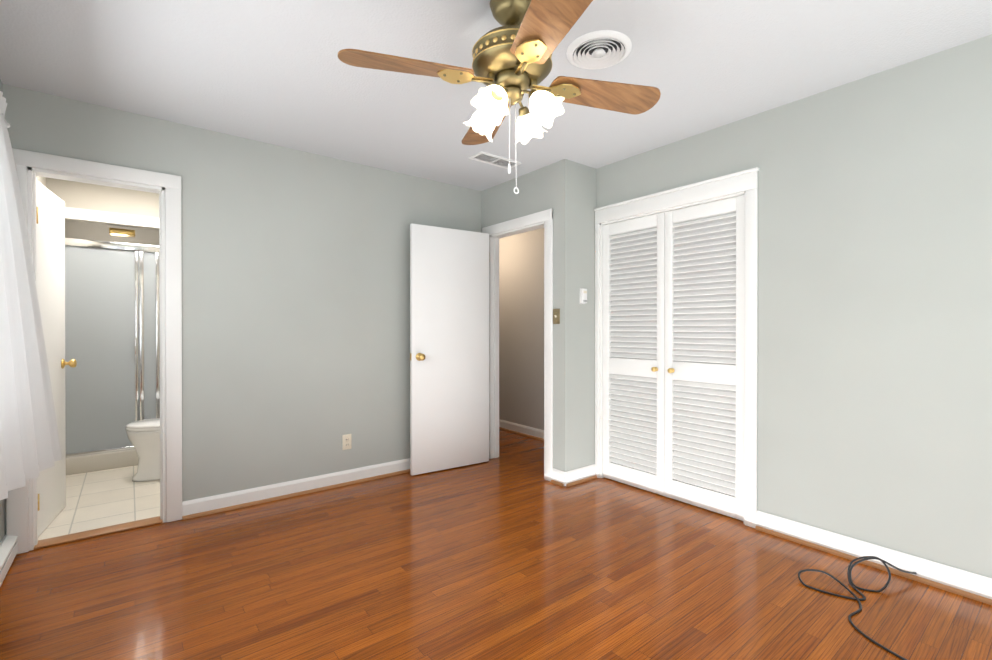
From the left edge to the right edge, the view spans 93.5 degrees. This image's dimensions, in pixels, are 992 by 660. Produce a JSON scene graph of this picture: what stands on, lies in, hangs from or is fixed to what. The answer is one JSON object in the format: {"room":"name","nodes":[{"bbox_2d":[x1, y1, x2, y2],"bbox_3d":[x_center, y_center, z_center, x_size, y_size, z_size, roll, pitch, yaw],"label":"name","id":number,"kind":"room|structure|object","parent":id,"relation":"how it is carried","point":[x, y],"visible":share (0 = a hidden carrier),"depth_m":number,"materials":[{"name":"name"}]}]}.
{"room":"empty bedroom","nodes":[
{"label":"empty bedroom","id":0,"kind":"room"},
{"bbox_2d":[0,80,51,542],"bbox_3d":[-2.056,-0.047,1.726,0.120,2.440,6.800,0,0,-38],"label":"wall","id":1,"kind":"structure","parent":0,"point":[2,518],"depth_m":2.40,"materials":[{"name":"paint"}]},
{"bbox_2d":[0,535,17,585],"bbox_3d":[-1.706,1.119,1.393,0.051,0.110,2.636,0,0,-38],"label":"baseboard heater","id":2,"kind":"object","parent":1,"relation":"attached to","point":[8,548],"visible":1,"depth_m":2.28,"materials":[{"name":"white metal"}]},
{"bbox_2d":[0,91,62,499],"bbox_3d":[-1.561,-0.220,1.368,0.256,1.690,2.486,0,0,-38],"label":"sheer curtain","id":3,"kind":"object","parent":1,"relation":"hanging from","point":[30,448],"visible":1,"depth_m":1.97,"materials":[{"name":"white fabric"}]},
{"bbox_2d":[38,465,159,539],"bbox_3d":[-2.170,1.210,4.340,3.165,0.103,2.559,0,0,-38],"label":"floor","id":4,"kind":"structure","parent":0,"point":[103,498],"depth_m":3.17,"materials":[{"name":"beige tile"}]},
{"bbox_2d":[66,449,138,474],"bbox_3d":[-3.061,1.093,4.090,1.247,0.132,0.120,0,0,-38],"label":"sill","id":5,"kind":"structure","parent":4,"relation":"on","point":[95,462],"depth_m":3.86,"materials":[{"name":"paint"}]},
{"bbox_2d":[65,228,159,457],"bbox_3d":[-3.126,0.069,4.167,1.235,1.915,0.300,0,0,-38],"label":"shower door","id":6,"kind":"structure","parent":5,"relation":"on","point":[112,343],"depth_m":3.93,"materials":[{"name":"clear glass"}]},
{"bbox_2d":[125,418,159,481],"bbox_3d":[-2.542,0.766,3.803,0.751,0.790,0.490,0,0,-38],"label":"toilet","id":7,"kind":"object","parent":4,"relation":"on","point":[143,436],"visible":0.19,"depth_m":3.58,"materials":[{"name":"ceramic"}]},
{"bbox_2d":[52,178,158,245],"bbox_3d":[-3.064,-0.058,4.101,1.230,2.440,0.120,0,0,-38],"label":"wall","id":8,"kind":"structure","parent":0,"point":[94,212],"depth_m":3.97,"materials":[{"name":"paint"}]},
{"bbox_2d":[3,84,480,534],"bbox_3d":[-1.409,-0.054,3.367,3.165,2.440,0.100,0,0,-38],"label":"wall","id":9,"kind":"structure","parent":0,"point":[295,314],"depth_m":3.22,"materials":[{"name":"paint"}]},
{"bbox_2d":[6,148,181,553],"bbox_3d":[-2.269,0.113,2.688,0.756,2.112,0.134,0,0,-38],"label":"door frame","id":10,"kind":"structure","parent":9,"relation":"attached to","point":[22,506],"depth_m":2.82,"materials":[{"name":"white wood"}]},
{"bbox_2d":[36,180,76,536],"bbox_3d":[-2.696,0.160,2.801,0.173,2.000,0.596,0,0,-30],"label":"bathroom door","id":11,"kind":"structure","parent":10,"relation":"in","point":[50,229],"depth_m":2.86,"materials":[{"name":"white wood"}]},
{"bbox_2d":[182,458,409,519],"bbox_3d":[-1.030,1.112,3.589,2.301,0.105,0.029,0,0,-38],"label":"baseboard","id":12,"kind":"structure","parent":9,"relation":"attached to","point":[199,507],"depth_m":3.26,"materials":[{"name":"white wood"}]},
{"bbox_2d":[342,434,351,449],"bbox_3d":[-1.125,0.846,3.525,0.070,0.114,0.010,0,0,-38],"label":"electrical outlet","id":13,"kind":"object","parent":9,"relation":"attached to","point":[346,441],"visible":1,"depth_m":3.52,"materials":[{"name":"beige plastic"}]},
{"bbox_2d":[410,224,488,475],"bbox_3d":[-0.369,0.155,3.915,0.742,2.000,0.173,0,0,-34],"label":"hall door","id":14,"kind":"structure","parent":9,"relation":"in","point":[449,348],"depth_m":3.88,"materials":[{"name":"white wood"}]},
{"bbox_2d":[0,429,991,659],"bbox_3d":[-0.478,1.217,2.974,4.135,0.100,6.800,0,0,-38],"label":"floor","id":15,"kind":"structure","parent":0,"point":[510,552],"depth_m":2.12,"materials":[{"name":"brown wood"}]},
{"bbox_2d":[798,556,917,659],"bbox_3d":[1.819,1.121,1.640,0.935,0.105,1.366,0,0,-38],"label":"cord","id":16,"kind":"object","parent":15,"relation":"on","point":[851,566],"visible":1,"depth_m":2.10,"materials":[{"name":"black rubber"}]},
{"bbox_2d":[0,0,991,190],"bbox_3d":[-0.478,-1.323,2.962,4.135,0.100,6.800,0,0,-38],"label":"ceiling","id":17,"kind":"structure","parent":0,"point":[277,72],"depth_m":2.22,"materials":[{"name":"white paint"}]},
{"bbox_2d":[469,151,521,168],"bbox_3d":[-0.004,-1.271,3.504,0.380,0.008,0.160,0,0,-38],"label":"ceiling vent","id":18,"kind":"object","parent":17,"relation":"in","point":[491,159],"visible":0.88,"depth_m":3.49,"materials":[{"name":"white metal"}]},
{"bbox_2d":[338,0,660,193],"bbox_3d":[0.062,-0.903,1.804,0.960,0.730,0.960,0,0,29],"label":"ceiling fan","id":19,"kind":"object","parent":17,"relation":"hanging from","point":[512,64],"visible":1,"depth_m":1.74,"materials":[{"name":"brown wood"}]},
{"bbox_2d":[566,30,631,68],"bbox_3d":[0.466,-1.260,2.118,0.290,0.018,0.290,0,0,-38],"label":"ceiling vent","id":20,"kind":"object","parent":17,"relation":"in","point":[600,49],"visible":1,"depth_m":2.10,"materials":[{"name":"white metal"}]},
{"bbox_2d":[481,165,549,234],"bbox_3d":[0.149,-0.058,4.027,0.100,2.440,0.990,0,0,-38],"label":"wall","id":21,"kind":"structure","parent":0,"point":[502,202],"depth_m":3.90,"materials":[{"name":"paint"}]},
{"bbox_2d":[482,208,552,481],"bbox_3d":[0.196,0.116,3.953,0.122,2.094,0.890,0,0,-38],"label":"door frame","id":22,"kind":"structure","parent":21,"relation":"attached to","point":[523,224],"depth_m":3.84,"materials":[{"name":"white wood"}]},
{"bbox_2d":[499,228,543,429],"bbox_3d":[0.097,-0.064,5.500,0.100,2.440,3.530,0,0,-38],"label":"wall","id":23,"kind":"structure","parent":0,"point":[521,328],"depth_m":5.11,"materials":[{"name":"paint"}]},
{"bbox_2d":[499,419,543,440],"bbox_3d":[0.052,1.104,5.458,0.029,0.105,3.350,0,0,-38],"label":"baseboard","id":24,"kind":"structure","parent":23,"relation":"attached to","point":[535,433],"depth_m":5.15,"materials":[{"name":"white wood"}]},
{"bbox_2d":[550,159,595,471],"bbox_3d":[0.644,-0.056,3.684,0.454,2.440,0.162,0,0,-38],"label":"wall","id":25,"kind":"structure","parent":0,"point":[573,195],"depth_m":3.56,"materials":[{"name":"paint"}]},
{"bbox_2d":[553,309,559,323],"bbox_3d":[0.454,-0.103,3.543,0.019,0.116,0.072,0,0,-38],"label":"switch plate","id":26,"kind":"object","parent":25,"relation":"attached to","point":[556,316],"visible":1,"depth_m":3.54,"materials":[{"name":"gold metal"}]},
{"bbox_2d":[580,288,586,303],"bbox_3d":[0.673,-0.260,3.583,0.060,0.120,0.031,0,0,-38],"label":"thermostat","id":27,"kind":"object","parent":25,"relation":"attached to","point":[583,295],"visible":1,"depth_m":3.57,"materials":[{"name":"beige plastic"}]},
{"bbox_2d":[558,464,596,486],"bbox_3d":[0.652,1.112,3.575,0.383,0.105,0.029,0,0,-38],"label":"baseboard","id":28,"kind":"structure","parent":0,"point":[583,474],"depth_m":3.54,"materials":[{"name":"white wood"}]},
{"bbox_2d":[596,34,991,577],"bbox_3d":[1.819,-0.050,2.477,0.100,2.440,3.188,0,0,-38],"label":"wall","id":29,"kind":"structure","parent":0,"point":[874,398],"depth_m":2.31,"materials":[{"name":"paint"}]},
{"bbox_2d":[603,212,664,495],"bbox_3d":[1.002,0.169,3.459,0.072,1.980,0.533,0,0,-38],"label":"closet door","id":30,"kind":"structure","parent":29,"relation":"in","point":[633,343],"depth_m":3.46,"materials":[{"name":"white wood"}]},
{"bbox_2d":[594,167,759,527],"bbox_3d":[1.198,0.107,3.240,0.134,2.118,1.218,0,0,-38],"label":"trim","id":31,"kind":"structure","parent":29,"relation":"attached to","point":[713,189],"depth_m":2.82,"materials":[{"name":"white wood"}]},
{"bbox_2d":[664,195,743,520],"bbox_3d":[1.337,0.171,3.034,0.072,1.980,0.543,0,0,-38],"label":"closet door","id":32,"kind":"structure","parent":29,"relation":"in","point":[704,372],"depth_m":3.03,"materials":[{"name":"white wood"}]},
{"bbox_2d":[755,510,991,604],"bbox_3d":[2.102,1.119,2.018,0.029,0.105,1.848,0,0,-38],"label":"baseboard","id":33,"kind":"structure","parent":29,"relation":"attached to","point":[971,585],"depth_m":2.28,"materials":[{"name":"white wood"}]}
]}

